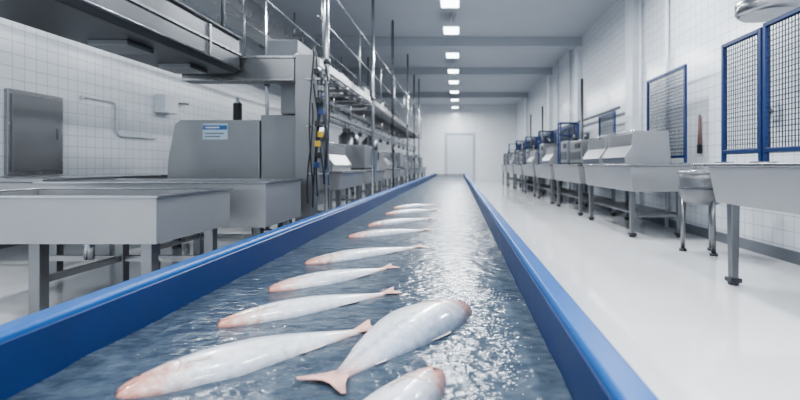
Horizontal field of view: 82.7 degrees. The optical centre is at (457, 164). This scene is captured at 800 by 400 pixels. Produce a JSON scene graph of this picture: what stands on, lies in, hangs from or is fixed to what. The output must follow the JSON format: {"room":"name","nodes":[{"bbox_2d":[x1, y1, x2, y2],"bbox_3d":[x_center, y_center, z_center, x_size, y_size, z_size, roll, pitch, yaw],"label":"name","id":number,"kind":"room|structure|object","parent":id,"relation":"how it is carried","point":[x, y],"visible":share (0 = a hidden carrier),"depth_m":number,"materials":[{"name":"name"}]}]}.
{"room":"factory floor","nodes":[
{"label":"factory floor","id":0,"kind":"room"},
{"bbox_2d":[0,0,364,175],"bbox_3d":[-5.300,-1.200,10.600,0.200,4.300,29.200,0,0,0],"label":"wall","id":1,"kind":"structure","parent":0,"point":[34,60],"depth_m":6.75,"materials":[{"name":"tile"}]},
{"bbox_2d":[4,88,62,174],"bbox_3d":[-5.150,-0.380,5.510,0.100,1.000,0.720,0,0,0],"label":"upper cabinet","id":2,"kind":"object","parent":1,"relation":"attached to","point":[33,122],"visible":1,"depth_m":5.43,"materials":[{"name":"metal"}]},
{"bbox_2d":[81,95,156,139],"bbox_3d":[-5.170,-0.700,6.941,0.034,0.536,1.518,0,0,0],"label":"pipe","id":3,"kind":"object","parent":1,"relation":"attached to","point":[82,96],"visible":1,"depth_m":6.80,"materials":[{"name":"white metal"}]},
{"bbox_2d":[154,94,188,114],"bbox_3d":[-5.100,-1.060,8.101,0.200,0.320,0.802,0,0,0],"label":"wall dispenser","id":4,"kind":"object","parent":1,"relation":"attached to","point":[167,104],"visible":1,"depth_m":7.72,"materials":[{"name":"white plastic"}]},
{"bbox_2d":[0,182,799,399],"bbox_3d":[-0.975,1.025,10.600,8.850,0.150,29.600,0,0,0],"label":"floor","id":5,"kind":"structure","parent":0,"point":[672,314],"depth_m":3.41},
{"bbox_2d":[0,174,167,189],"bbox_3d":[-4.200,0.535,5.100,1.200,0.830,2.400,0,0,0],"label":"work table","id":6,"kind":"object","parent":5,"relation":"on","point":[6,182],"visible":0.05,"depth_m":4.32,"materials":[{"name":"metal"}]},
{"bbox_2d":[0,174,167,181],"bbox_3d":[-4.200,0.135,5.100,1.200,0.030,2.400,0,0,0],"label":"countertop","id":7,"kind":"structure","parent":6,"relation":"on","point":[41,178],"depth_m":4.70,"materials":[{"name":"metal"}]},
{"bbox_2d":[0,188,232,314],"bbox_3d":[-2.540,0.565,3.100,1.540,0.770,0.900,0,0,0],"label":"work table","id":8,"kind":"object","parent":5,"relation":"on","point":[38,218],"visible":0.73,"depth_m":2.73,"materials":[{"name":"grey metal"}]},
{"bbox_2d":[32,179,302,273],"bbox_3d":[-2.550,0.545,4.160,1.940,0.810,0.880,0,0,0],"label":"work table","id":9,"kind":"object","parent":5,"relation":"on","point":[257,204],"visible":0.45,"depth_m":3.80,"materials":[{"name":"grey metal"}]},
{"bbox_2d":[167,84,319,247],"bbox_3d":[-2.515,-0.070,5.545,1.590,2.040,0.909,0,0,0],"label":"machine","id":10,"kind":"object","parent":5,"relation":"on","point":[264,148],"visible":0.46,"depth_m":5.10,"materials":[{"name":"metal"}]},
{"bbox_2d":[203,125,226,129],"bbox_3d":[-2.750,-0.425,5.095,0.270,0.050,0.003,0,0,0],"label":"print","id":11,"kind":"object","parent":10,"relation":"attached to","point":[205,127],"depth_m":5.09,"materials":[{"name":"blue paper"}]},
{"bbox_2d":[233,97,241,119],"bbox_3d":[-2.620,-0.657,5.350,0.100,0.290,0.100,0,0,0],"label":"bottle","id":12,"kind":"object","parent":10,"relation":"on","point":[237,105],"visible":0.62,"depth_m":5.31,"materials":[{"name":"black plastic"}]},
{"bbox_2d":[180,55,316,221],"bbox_3d":[-2.210,-0.110,4.850,1.420,2.120,0.240,0,0,0],"label":"gantry","id":13,"kind":"object","parent":5,"relation":"on","point":[295,70],"visible":0.62,"depth_m":4.77,"materials":[{"name":"metal"}]},
{"bbox_2d":[306,45,329,207],"bbox_3d":[-1.466,-0.400,4.712,0.268,1.701,0.117,0,0,0],"label":"bundle","id":14,"kind":"object","parent":13,"relation":"attached to","point":[318,100],"visible":1,"depth_m":4.70,"materials":[{"name":"black rubber"}]},
{"bbox_2d":[264,0,271,229],"bbox_3d":[-2.800,-1.200,6.600,0.136,4.300,0.140,0,0,0],"label":"support pole","id":15,"kind":"object","parent":5,"relation":"on","point":[266,86],"visible":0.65,"depth_m":6.58,"materials":[{"name":"metal"}]},
{"bbox_2d":[320,122,324,208],"bbox_3d":[-3.050,-0.500,9.550,0.560,2.900,0.560,0,0,0],"label":"support pole","id":16,"kind":"object","parent":5,"relation":"on","point":[322,139],"visible":0.05,"depth_m":9.41,"materials":[{"name":"metal"}]},
{"bbox_2d":[323,0,330,210],"bbox_3d":[-1.500,-1.200,5.150,0.136,4.300,0.140,0,0,0],"label":"support pole","id":17,"kind":"object","parent":5,"relation":"on","point":[326,60],"visible":0.48,"depth_m":5.13,"materials":[{"name":"metal"}]},
{"bbox_2d":[0,173,658,399],"bbox_3d":[-0.412,0.680,11.100,1.545,0.540,23.800,0,0,0],"label":"trough","id":18,"kind":"object","parent":5,"relation":"on","point":[37,346],"visible":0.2,"depth_m":1.43,"materials":[{"name":"blue plastic"}]},
{"bbox_2d":[6,176,572,399],"bbox_3d":[-0.412,0.570,11.092,1.385,0.011,23.745,0,0,0],"label":"water","id":19,"kind":"object","parent":18,"relation":"in","point":[462,252],"visible":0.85,"depth_m":1.61,"materials":[{"name":"liquid"}]},
{"bbox_2d":[115,320,372,398],"bbox_3d":[-0.572,0.568,1.355,0.734,0.107,0.185,0,0,-41],"label":"fish","id":20,"kind":"object","parent":19,"relation":"on","point":[226,361],"visible":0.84,"depth_m":1.23},
{"bbox_2d":[217,287,401,327],"bbox_3d":[-0.564,0.568,1.813,0.726,0.087,0.153,0,0,-36],"label":"fish","id":21,"kind":"object","parent":19,"relation":"on","point":[296,307],"visible":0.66,"depth_m":1.70},
{"bbox_2d":[267,263,399,291],"bbox_3d":[-0.597,0.568,2.264,0.701,0.091,0.161,0,0,-43],"label":"fish","id":22,"kind":"object","parent":19,"relation":"on","point":[322,278],"visible":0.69,"depth_m":2.15},
{"bbox_2d":[305,244,428,263],"bbox_3d":[-0.559,0.568,2.873,0.865,0.087,0.166,0,0,-41],"label":"fish","id":23,"kind":"object","parent":19,"relation":"on","point":[352,254],"visible":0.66,"depth_m":2.74},
{"bbox_2d":[296,299,471,393],"bbox_3d":[-0.193,0.568,1.488,0.271,0.122,0.769,0,0,29],"label":"fish","id":24,"kind":"object","parent":19,"relation":"on","point":[406,329],"visible":0.88,"depth_m":1.42},
{"bbox_2d":[348,228,432,237],"bbox_3d":[-0.549,0.568,3.745,0.750,0.083,0.148,0,0,-33],"label":"fish","id":25,"kind":"object","parent":19,"relation":"on","point":[378,232],"visible":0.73,"depth_m":3.64},
{"bbox_2d":[368,217,434,225],"bbox_3d":[-0.553,0.568,4.497,0.153,0.083,0.838,0,0,45],"label":"fish","id":26,"kind":"object","parent":19,"relation":"on","point":[394,221],"visible":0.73,"depth_m":4.37},
{"bbox_2d":[364,365,445,399],"bbox_3d":[-0.194,0.568,0.909,0.180,0.099,0.707,0,0,25],"label":"fish","id":27,"kind":"object","parent":19,"relation":"on","point":[429,382],"visible":1,"depth_m":1.07},
{"bbox_2d":[385,209,440,214],"bbox_3d":[-0.534,0.568,5.437,0.816,0.083,0.152,0,0,-44],"label":"fish","id":28,"kind":"object","parent":19,"relation":"on","point":[404,211],"visible":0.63,"depth_m":5.30},
{"bbox_2d":[393,204,439,208],"bbox_3d":[-0.572,0.568,6.150,0.153,0.083,0.792,0,0,45],"label":"fish","id":29,"kind":"object","parent":19,"relation":"on","point":[405,205],"visible":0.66,"depth_m":6.02},
{"bbox_2d":[412,286,523,398],"bbox_3d":[0.113,0.569,1.624,0.468,0.010,0.981,0,0,-20],"label":"water droplets","id":30,"kind":"object","parent":19,"relation":"on","point":[470,286],"visible":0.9,"depth_m":1.63,"materials":[{"name":"liquid"}]},
{"bbox_2d":[317,170,365,213],"bbox_3d":[-2.095,0.520,7.100,0.950,0.860,1.600,0,0,0],"label":"work table","id":31,"kind":"object","parent":5,"relation":"on","point":[338,180],"visible":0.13,"depth_m":6.46,"materials":[{"name":"metal"}]},
{"bbox_2d":[320,141,351,170],"bbox_3d":[-2.090,-0.127,7.000,0.619,0.434,1.120,0,0,0],"label":"machine","id":32,"kind":"object","parent":31,"relation":"on","point":[338,161],"visible":0.42,"depth_m":6.86,"materials":[{"name":"metal"}]},
{"bbox_2d":[320,170,365,173],"bbox_3d":[-2.095,0.105,7.100,0.950,0.030,1.600,0,0,0],"label":"countertop","id":33,"kind":"structure","parent":31,"relation":"on","point":[349,171],"depth_m":6.43,"materials":[{"name":"metal"}]},
{"bbox_2d":[338,116,358,198],"bbox_3d":[-3.050,-0.500,12.550,0.560,2.900,0.560,0,0,0],"label":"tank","id":34,"kind":"object","parent":5,"relation":"on","point":[343,138],"visible":0.21,"depth_m":12.33,"materials":[{"name":"metal"}]},
{"bbox_2d":[329,169,385,209],"bbox_3d":[-2.095,0.520,9.300,0.950,0.860,1.600,0,0,0],"label":"work table","id":35,"kind":"object","parent":5,"relation":"on","point":[379,173],"visible":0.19,"depth_m":8.67,"materials":[{"name":"metal"}]},
{"bbox_2d":[345,139,371,169],"bbox_3d":[-2.083,-0.220,9.150,0.565,0.620,0.900,0,0,0],"label":"machine","id":36,"kind":"object","parent":35,"relation":"on","point":[359,156],"visible":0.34,"depth_m":8.70,"materials":[{"name":"metal"}]},
{"bbox_2d":[375,151,378,168],"bbox_3d":[-1.845,-0.110,9.760,0.250,0.400,0.200,0,0,0],"label":"control box","id":37,"kind":"object","parent":35,"relation":"on","point":[376,152],"visible":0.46,"depth_m":9.66,"materials":[{"name":"grey paint"}]},
{"bbox_2d":[366,57,368,195],"bbox_3d":[-2.800,-1.200,14.000,0.136,4.300,0.140,0,0,0],"label":"support pole","id":38,"kind":"object","parent":5,"relation":"on","point":[367,57],"visible":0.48,"depth_m":13.98,"materials":[{"name":"metal"}]},
{"bbox_2d":[236,0,421,138],"bbox_3d":[-2.170,-1.747,13.150,1.020,1.114,15.500,0,0,0],"label":"walkway","id":39,"kind":"object","parent":38,"relation":"attached to","point":[337,80],"visible":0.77,"depth_m":8.57,"materials":[{"name":"metal"}]},
{"bbox_2d":[268,40,311,55],"bbox_3d":[-2.300,-1.448,6.375,0.400,0.396,0.950,0,0,0],"label":"metal box","id":40,"kind":"object","parent":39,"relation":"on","point":[275,47],"visible":0.35,"depth_m":5.90,"materials":[{"name":"grey paint"}]},
{"bbox_2d":[319,72,347,97],"bbox_3d":[-2.300,-1.456,8.475,0.400,0.412,0.950,0,0,0],"label":"metal rack","id":41,"kind":"object","parent":39,"relation":"on","point":[339,72],"visible":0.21,"depth_m":8.00,"materials":[{"name":"metal"}]},
{"bbox_2d":[320,94,412,151],"bbox_3d":[-2.110,-0.880,13.000,0.340,0.620,14.000,0,0,0],"label":"overhead track","id":42,"kind":"object","parent":39,"relation":"hanging from","point":[332,115],"visible":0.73,"depth_m":9.48,"materials":[{"name":"metal"}]},
{"bbox_2d":[361,126,377,190],"bbox_3d":[-3.050,-0.500,15.550,0.560,2.900,0.560,0,0,0],"label":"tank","id":43,"kind":"object","parent":5,"relation":"on","point":[364,142],"visible":0.23,"depth_m":15.43,"materials":[{"name":"metal"}]},
{"bbox_2d":[371,0,374,194],"bbox_3d":[-1.520,-1.200,8.050,0.136,4.300,0.140,0,0,0],"label":"support pole","id":44,"kind":"object","parent":5,"relation":"on","point":[373,1],"visible":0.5,"depth_m":8.03,"materials":[{"name":"metal"}]},
{"bbox_2d":[360,168,400,198],"bbox_3d":[-2.095,0.520,12.000,0.950,0.860,1.600,0,0,0],"label":"work table","id":45,"kind":"object","parent":5,"relation":"on","point":[388,172],"visible":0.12,"depth_m":11.33,"materials":[{"name":"metal"}]},
{"bbox_2d":[379,151,391,168],"bbox_3d":[-2.090,-0.127,11.950,0.619,0.434,1.120,0,0,0],"label":"machine","id":46,"kind":"object","parent":45,"relation":"on","point":[385,162],"visible":0.5,"depth_m":11.40,"materials":[{"name":"metal"}]},
{"bbox_2d":[391,20,395,187],"bbox_3d":[-1.500,-1.200,10.399,0.100,4.300,0.118,0,0,0],"label":"support pole","id":47,"kind":"object","parent":5,"relation":"on","point":[393,139],"visible":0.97,"depth_m":10.40,"materials":[{"name":"grey metal"}]},
{"bbox_2d":[378,168,409,192],"bbox_3d":[-2.095,0.520,14.600,0.950,0.860,1.600,0,0,0],"label":"work table","id":48,"kind":"object","parent":5,"relation":"on","point":[403,171],"visible":0.12,"depth_m":13.94,"materials":[{"name":"metal"}]},
{"bbox_2d":[389,148,403,167],"bbox_3d":[-2.083,-0.220,14.450,0.565,0.620,0.900,0,0,0],"label":"machine","id":49,"kind":"object","parent":48,"relation":"on","point":[400,156],"visible":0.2,"depth_m":14.09,"materials":[{"name":"metal"}]},
{"bbox_2d":[391,167,415,185],"bbox_3d":[-2.095,0.520,16.600,0.950,0.860,1.600,0,0,0],"label":"work table","id":50,"kind":"object","parent":5,"relation":"on","point":[411,172],"visible":0.14,"depth_m":16.20,"materials":[{"name":"metal"}]},
{"bbox_2d":[406,54,408,182],"bbox_3d":[-1.520,-1.200,13.600,0.136,4.300,0.140,0,0,0],"label":"support pole","id":51,"kind":"object","parent":5,"relation":"on","point":[407,125],"visible":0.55,"depth_m":13.57,"materials":[{"name":"metal"}]},
{"bbox_2d":[413,75,415,179],"bbox_3d":[-1.500,-1.200,15.499,0.100,4.300,0.118,0,0,0],"label":"cable conduit","id":52,"kind":"object","parent":5,"relation":"on","point":[414,146],"visible":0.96,"depth_m":15.49,"materials":[{"name":"metal"}]},
{"bbox_2d":[418,79,419,178],"bbox_3d":[-1.520,-1.200,17.500,0.136,4.300,0.140,0,0,0],"label":"support pole","id":53,"kind":"object","parent":5,"relation":"on","point":[418,79],"visible":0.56,"depth_m":17.48,"materials":[{"name":"metal"}]},
{"bbox_2d":[501,165,520,184],"bbox_3d":[2.620,0.468,21.975,0.840,0.965,2.150,0,0,0],"label":"work table","id":54,"kind":"object","parent":5,"relation":"on","point":[504,167],"visible":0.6,"depth_m":21.11,"materials":[{"name":"metal"}]},
{"bbox_2d":[507,165,529,187],"bbox_3d":[2.620,0.468,19.455,0.840,0.965,2.150,0,0,0],"label":"work table","id":55,"kind":"object","parent":5,"relation":"on","point":[510,168],"visible":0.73,"depth_m":18.73,"materials":[{"name":"metal"}]},
{"bbox_2d":[513,165,541,191],"bbox_3d":[2.620,0.468,16.935,0.840,0.965,2.150,0,0,0],"label":"work table","id":56,"kind":"object","parent":5,"relation":"on","point":[518,169],"visible":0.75,"depth_m":16.46,"materials":[{"name":"metal"}]},
{"bbox_2d":[516,146,524,164],"bbox_3d":[2.522,-0.365,17.350,0.515,0.700,0.600,0,0,0],"label":"machine","id":57,"kind":"object","parent":56,"relation":"on","point":[523,147],"visible":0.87,"depth_m":17.15,"materials":[{"name":"metal"}]},
{"bbox_2d":[519,152,524,164],"bbox_3d":[2.518,-0.315,16.425,0.465,0.600,0.850,0,0,0],"label":"machine","id":58,"kind":"object","parent":56,"relation":"on","point":[521,154],"visible":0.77,"depth_m":16.12,"materials":[{"name":"metal"}]},
{"bbox_2d":[523,164,556,196],"bbox_3d":[2.620,0.468,14.415,0.840,0.965,2.150,0,0,0],"label":"work table","id":59,"kind":"object","parent":5,"relation":"on","point":[528,170],"visible":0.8,"depth_m":13.83,"materials":[{"name":"metal"}]},
{"bbox_2d":[525,136,537,164],"bbox_3d":[2.500,-0.490,15.335,0.420,0.950,0.270,0,0,0],"label":"rack","id":60,"kind":"object","parent":59,"relation":"on","point":[526,137],"visible":0.6,"depth_m":15.35,"materials":[{"name":"metal"}]},
{"bbox_2d":[527,149,537,164],"bbox_3d":[2.510,-0.242,13.975,0.619,0.454,0.970,0,0,0],"label":"bin","id":61,"kind":"object","parent":59,"relation":"on","point":[533,159],"visible":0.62,"depth_m":13.59,"materials":[{"name":"metal"}]},
{"bbox_2d":[535,164,577,203],"bbox_3d":[2.620,0.468,11.895,0.840,0.965,2.150,0,0,0],"label":"work table","id":62,"kind":"object","parent":5,"relation":"on","point":[546,171],"visible":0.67,"depth_m":11.31,"materials":[{"name":"metal"}]},
{"bbox_2d":[538,131,553,163],"bbox_3d":[2.500,-0.490,12.805,0.420,0.950,0.270,0,0,0],"label":"rack","id":63,"kind":"object","parent":62,"relation":"on","point":[539,132],"visible":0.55,"depth_m":12.70,"materials":[{"name":"metal"}]},
{"bbox_2d":[539,139,559,163],"bbox_3d":[2.522,-0.365,12.300,0.515,0.700,0.600,0,0,0],"label":"machine","id":64,"kind":"object","parent":62,"relation":"on","point":[542,153],"visible":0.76,"depth_m":12.01,"materials":[{"name":"metal"}]},
{"bbox_2d":[542,146,561,163],"bbox_3d":[2.510,-0.242,11.375,0.619,0.454,0.970,0,0,0],"label":"bin","id":65,"kind":"object","parent":62,"relation":"on","point":[551,156],"visible":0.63,"depth_m":10.90,"materials":[{"name":"metal"}]},
{"bbox_2d":[540,187,575,191],"bbox_3d":[2.610,0.640,11.895,0.580,0.020,1.730,0,0,0],"label":"shelf","id":66,"kind":"object","parent":62,"relation":"attached to","point":[546,188],"depth_m":11.57,"materials":[{"name":"metal"}]},
{"bbox_2d":[581,79,582,204],"bbox_3d":[2.950,-0.550,10.700,0.057,3.000,0.060,0,0,0],"label":"pipe","id":67,"kind":"object","parent":5,"relation":"on","point":[581,79],"visible":0.41,"depth_m":10.67,"materials":[{"name":"metal"}]},
{"bbox_2d":[553,164,615,215],"bbox_3d":[2.620,0.468,9.375,0.840,0.965,2.150,0,0,0],"label":"work table","id":68,"kind":"object","parent":5,"relation":"on","point":[574,173],"visible":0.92,"depth_m":8.72,"materials":[{"name":"metal"}]},
{"bbox_2d":[557,122,577,163],"bbox_3d":[2.500,-0.490,10.275,0.420,0.950,0.270,0,0,0],"label":"rack","id":69,"kind":"object","parent":68,"relation":"on","point":[560,123],"visible":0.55,"depth_m":10.15,"materials":[{"name":"metal"}]},
{"bbox_2d":[568,123,578,139],"bbox_3d":[2.950,-0.515,11.480,0.140,1.000,0.960,0,0,0],"label":"mesh screen","id":70,"kind":"object","parent":69,"relation":"attached to","point":[570,128],"visible":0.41,"depth_m":11.62,"materials":[{"name":"metal"}]},
{"bbox_2d":[561,134,577,163],"bbox_3d":[2.522,-0.335,9.700,0.515,0.640,0.600,0,0,0],"label":"machine","id":71,"kind":"object","parent":68,"relation":"on","point":[565,145],"visible":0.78,"depth_m":9.54,"materials":[{"name":"grey paint"}]},
{"bbox_2d":[570,133,588,163],"bbox_3d":[2.518,-0.315,8.825,0.465,0.600,0.850,0,0,0],"label":"machine","id":72,"kind":"object","parent":68,"relation":"on","point":[578,149],"visible":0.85,"depth_m":8.64,"materials":[{"name":"metal"}]},
{"bbox_2d":[560,193,610,198],"bbox_3d":[2.610,0.640,9.375,0.580,0.020,1.730,0,0,0],"label":"shelf","id":73,"kind":"object","parent":68,"relation":"attached to","point":[584,195],"depth_m":9.08,"materials":[{"name":"metal"}]},
{"bbox_2d":[598,111,615,138],"bbox_3d":[2.950,-0.515,8.930,0.140,1.000,0.960,0,0,0],"label":"mesh screen","id":74,"kind":"object","parent":68,"relation":"on","point":[612,115],"visible":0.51,"depth_m":8.95,"materials":[{"name":"blue paint"}]},
{"bbox_2d":[583,164,691,236],"bbox_3d":[2.620,0.468,6.855,0.840,0.965,2.150,0,0,0],"label":"work table","id":75,"kind":"object","parent":5,"relation":"on","point":[631,178],"visible":0.91,"depth_m":5.92,"materials":[{"name":"metal"}]},
{"bbox_2d":[582,135,608,163],"bbox_3d":[2.510,-0.242,7.505,0.619,0.454,0.970,0,0,0],"label":"bin","id":76,"kind":"object","parent":75,"relation":"on","point":[597,147],"visible":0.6,"depth_m":7.40,"materials":[{"name":"metal"}]},
{"bbox_2d":[593,202,675,213],"bbox_3d":[2.610,0.640,6.855,0.580,0.020,1.730,0,0,0],"label":"shelf","id":77,"kind":"object","parent":75,"relation":"attached to","point":[622,206],"depth_m":6.52,"materials":[{"name":"metal"}]},
{"bbox_2d":[602,129,670,163],"bbox_3d":[2.510,-0.242,6.425,0.619,0.454,0.970,0,0,0],"label":"bin","id":78,"kind":"object","parent":75,"relation":"on","point":[637,147],"visible":0.98,"depth_m":5.95,"materials":[{"name":"metal"}]},
{"bbox_2d":[583,164,690,165],"bbox_3d":[2.620,0.000,6.855,0.840,0.030,2.150,0,0,0],"label":"countertop","id":79,"kind":"structure","parent":75,"relation":"on","point":[583,164],"depth_m":5.78,"materials":[{"name":"metal"}]},
{"bbox_2d":[646,64,690,163],"bbox_3d":[2.970,-0.665,6.460,0.140,1.300,1.200,0,0,0],"label":"mesh screen","id":80,"kind":"object","parent":75,"relation":"on","point":[649,84],"visible":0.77,"depth_m":6.28,"materials":[{"name":"blue paint"}]},
{"bbox_2d":[678,169,720,256],"bbox_3d":[2.660,0.500,4.900,0.484,0.900,0.484,0,0,0],"label":"stand","id":81,"kind":"object","parent":5,"relation":"on","point":[695,187],"visible":0.81,"depth_m":4.75,"materials":[{"name":"metal"}]},
{"bbox_2d":[691,163,799,285],"bbox_3d":[2.580,0.468,3.090,1.000,0.965,1.880,0,0,0],"label":"work table","id":82,"kind":"object","parent":5,"relation":"on","point":[766,186],"visible":1,"depth_m":3.30,"materials":[{"name":"metal"}]},
{"bbox_2d":[715,27,762,162],"bbox_3d":[2.330,-0.535,3.700,0.140,1.040,0.520,0,0,0],"label":"mesh screen","id":83,"kind":"object","parent":82,"relation":"on","point":[759,32],"visible":0.92,"depth_m":3.68,"materials":[{"name":"blue paint"}]},
{"bbox_2d":[691,163,799,166],"bbox_3d":[2.580,0.000,3.090,1.000,0.030,1.880,0,0,0],"label":"countertop","id":84,"kind":"structure","parent":82,"relation":"on","point":[692,164],"depth_m":3.26,"materials":[{"name":"metal"}]},
{"bbox_2d":[755,7,799,162],"bbox_3d":[2.330,-0.545,3.140,0.140,1.060,0.560,0,0,0],"label":"mesh screen","id":85,"kind":"object","parent":82,"relation":"on","point":[767,149],"visible":0.99,"depth_m":3.27,"materials":[{"name":"blue paint"}]},
{"bbox_2d":[253,0,617,104],"bbox_3d":[-0.975,-3.425,10.600,8.850,0.150,29.600,0,0,0],"label":"ceiling","id":86,"kind":"structure","parent":0,"point":[412,18],"depth_m":11.09,"materials":[{"name":"paint"}]},
{"bbox_2d":[0,0,242,73],"bbox_3d":[-2.700,-2.130,2.950,0.900,2.440,3.500,0,0,0],"label":"conveyor","id":87,"kind":"object","parent":86,"relation":"hanging from","point":[172,36],"visible":1,"depth_m":3.43,"materials":[{"name":"metal"}]},
{"bbox_2d":[189,0,388,110],"bbox_3d":[-3.600,-2.850,13.400,0.500,1.000,17.000,0,0,0],"label":"duct","id":88,"kind":"object","parent":86,"relation":"hanging from","point":[254,13],"visible":0.38,"depth_m":7.58,"materials":[{"name":"metal"}]},
{"bbox_2d":[259,37,581,49],"bbox_3d":[-0.975,-3.230,11.950,8.450,0.240,0.340,0,0,0],"label":"ceiling beam","id":89,"kind":"structure","parent":86,"relation":"attached to","point":[381,43],"depth_m":11.78,"materials":[{"name":"metal"}]},
{"bbox_2d":[338,68,551,76],"bbox_3d":[-0.975,-3.230,15.650,8.450,0.240,0.340,0,0,0],"label":"ceiling beam","id":90,"kind":"structure","parent":86,"relation":"attached to","point":[398,72],"depth_m":15.48,"materials":[{"name":"metal"}]},
{"bbox_2d":[370,92,527,98],"bbox_3d":[-0.975,-3.230,20.950,8.450,0.240,0.340,0,0,0],"label":"ceiling beam","id":91,"kind":"structure","parent":86,"relation":"attached to","point":[384,95],"depth_m":20.78,"materials":[{"name":"metal"}]},
{"bbox_2d":[440,0,459,7],"bbox_3d":[-0.150,-3.178,8.350,0.360,0.345,0.540,0,0,0],"label":"ceiling light","id":92,"kind":"object","parent":86,"relation":"hanging from","point":[444,3],"visible":1,"depth_m":8.39,"materials":[{"name":"white plastic"}]},
{"bbox_2d":[443,13,458,33],"bbox_3d":[-0.150,-3.178,10.100,0.360,0.345,0.540,0,0,0],"label":"ceiling light","id":93,"kind":"object","parent":86,"relation":"hanging from","point":[447,29],"visible":1,"depth_m":9.98,"materials":[{"name":"white plastic"}]},
{"bbox_2d":[444,27,458,33],"bbox_3d":[-0.150,-3.013,10.100,0.330,0.015,0.510,0,0,0],"label":"diffuser","id":94,"kind":"object","parent":93,"relation":"attached to","point":[447,30],"depth_m":10.05,"materials":[{"name":"white plastic"}]},
{"bbox_2d":[446,50,458,57],"bbox_3d":[-0.150,-3.178,12.400,0.360,0.345,0.540,0,0,0],"label":"ceiling light","id":95,"kind":"object","parent":86,"relation":"hanging from","point":[449,54],"visible":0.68,"depth_m":12.24,"materials":[{"name":"white plastic"}]},
{"bbox_2d":[734,0,799,22],"bbox_3d":[2.420,-2.260,3.520,0.440,2.180,0.440,0,0,0],"label":"lamp","id":96,"kind":"object","parent":86,"relation":"hanging from","point":[746,11],"visible":0.84,"depth_m":3.44,"materials":[{"name":"metal"}]},
{"bbox_2d":[365,105,515,181],"bbox_3d":[-0.975,-1.200,25.300,8.850,4.300,0.200,0,0,0],"label":"wall","id":97,"kind":"structure","parent":0,"point":[493,127],"depth_m":25.20,"materials":[{"name":"paint"}]},
{"bbox_2d":[445,133,473,181],"bbox_3d":[0.110,-0.425,25.160,1.620,2.750,0.080,0,0,0],"label":"trim","id":98,"kind":"structure","parent":97,"relation":"attached to","point":[446,134],"depth_m":25.12,"materials":[{"name":"grey metal"}]},
{"bbox_2d":[447,135,472,181],"bbox_3d":[0.110,-0.385,25.180,1.420,2.630,0.040,0,0,0],"label":"door","id":99,"kind":"structure","parent":97,"relation":"in","point":[459,147],"depth_m":25.16,"materials":[{"name":"grey metal"}]},
{"bbox_2d":[516,0,799,251],"bbox_3d":[3.350,-1.200,10.600,0.200,4.300,29.200,0,0,0],"label":"wall","id":100,"kind":"structure","parent":0,"point":[698,29],"depth_m":6.29,"materials":[{"name":"tile"}]},
{"bbox_2d":[525,98,527,185],"bbox_3d":[3.190,-1.080,20.950,0.120,4.060,0.340,0,0,0],"label":"trim","id":101,"kind":"structure","parent":100,"relation":"attached to","point":[526,99],"depth_m":20.78,"materials":[{"name":"white paint"}]},
{"bbox_2d":[547,75,551,192],"bbox_3d":[3.190,-1.080,15.650,0.120,4.060,0.340,0,0,0],"label":"trim","id":102,"kind":"structure","parent":100,"relation":"attached to","point":[549,77],"depth_m":15.48,"materials":[{"name":"white paint"}]},
{"bbox_2d":[557,61,557,142],"bbox_3d":[3.205,-1.200,14.500,0.057,4.300,0.060,0,0,0],"label":"pipe","id":103,"kind":"object","parent":100,"relation":"attached to","point":[557,61],"visible":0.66,"depth_m":14.47,"materials":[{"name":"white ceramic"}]},
{"bbox_2d":[515,106,620,144],"bbox_3d":[3.080,-1.100,16.300,0.060,0.057,15.400,0,0,0],"label":"pipe","id":104,"kind":"object","parent":100,"relation":"attached to","point":[617,107],"visible":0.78,"depth_m":10.56,"materials":[{"name":"grey metal"}]},
{"bbox_2d":[569,50,570,197],"bbox_3d":[3.205,-1.200,12.900,0.057,4.300,0.060,0,0,0],"label":"pipe","id":105,"kind":"object","parent":100,"relation":"attached to","point":[569,50],"visible":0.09,"depth_m":12.88,"materials":[{"name":"white metal"}]},
{"bbox_2d":[574,46,581,200],"bbox_3d":[3.190,-1.080,11.950,0.120,4.060,0.340,0,0,0],"label":"trim","id":106,"kind":"structure","parent":100,"relation":"attached to","point":[578,50],"depth_m":11.79,"materials":[{"name":"white paint"}]},
{"bbox_2d":[625,0,638,217],"bbox_3d":[3.190,-1.080,8.250,0.120,4.060,0.340,0,0,0],"label":"pillar","id":107,"kind":"structure","parent":100,"relation":"attached to","point":[631,6],"depth_m":8.08,"materials":[{"name":"white paint"}]},
{"bbox_2d":[639,0,641,218],"bbox_3d":[3.205,-1.200,7.900,0.057,4.300,0.060,0,0,0],"label":"pipe","id":108,"kind":"object","parent":100,"relation":"attached to","point":[640,1],"visible":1,"depth_m":7.87,"materials":[{"name":"white metal"}]},
{"bbox_2d":[517,182,799,264],"bbox_3d":[3.240,0.890,10.600,0.020,0.120,29.200,0,0,0],"label":"baseboard","id":109,"kind":"structure","parent":100,"relation":"attached to","point":[787,255],"depth_m":5.06,"materials":[{"name":"grey paint"}]},
{"bbox_2d":[665,0,668,226],"bbox_3d":[3.205,-1.200,6.900,0.057,4.300,0.060,0,0,0],"label":"pipe","id":110,"kind":"object","parent":100,"relation":"attached to","point":[666,1],"visible":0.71,"depth_m":6.88,"materials":[{"name":"white metal"}]},
{"bbox_2d":[697,115,701,153],"bbox_3d":[3.220,-0.410,6.000,0.056,0.520,0.060,0,0,0],"label":"brush","id":111,"kind":"object","parent":100,"relation":"attached to","point":[699,138],"visible":1,"depth_m":5.98,"materials":[{"name":"brown wood"}]},
{"bbox_2d":[771,102,778,120],"bbox_3d":[3.212,-0.550,4.600,0.075,0.180,0.120,0,0,0],"label":"wall socket","id":112,"kind":"object","parent":100,"relation":"attached to","point":[771,102],"visible":0.32,"depth_m":4.54,"materials":[{"name":"white plastic"}]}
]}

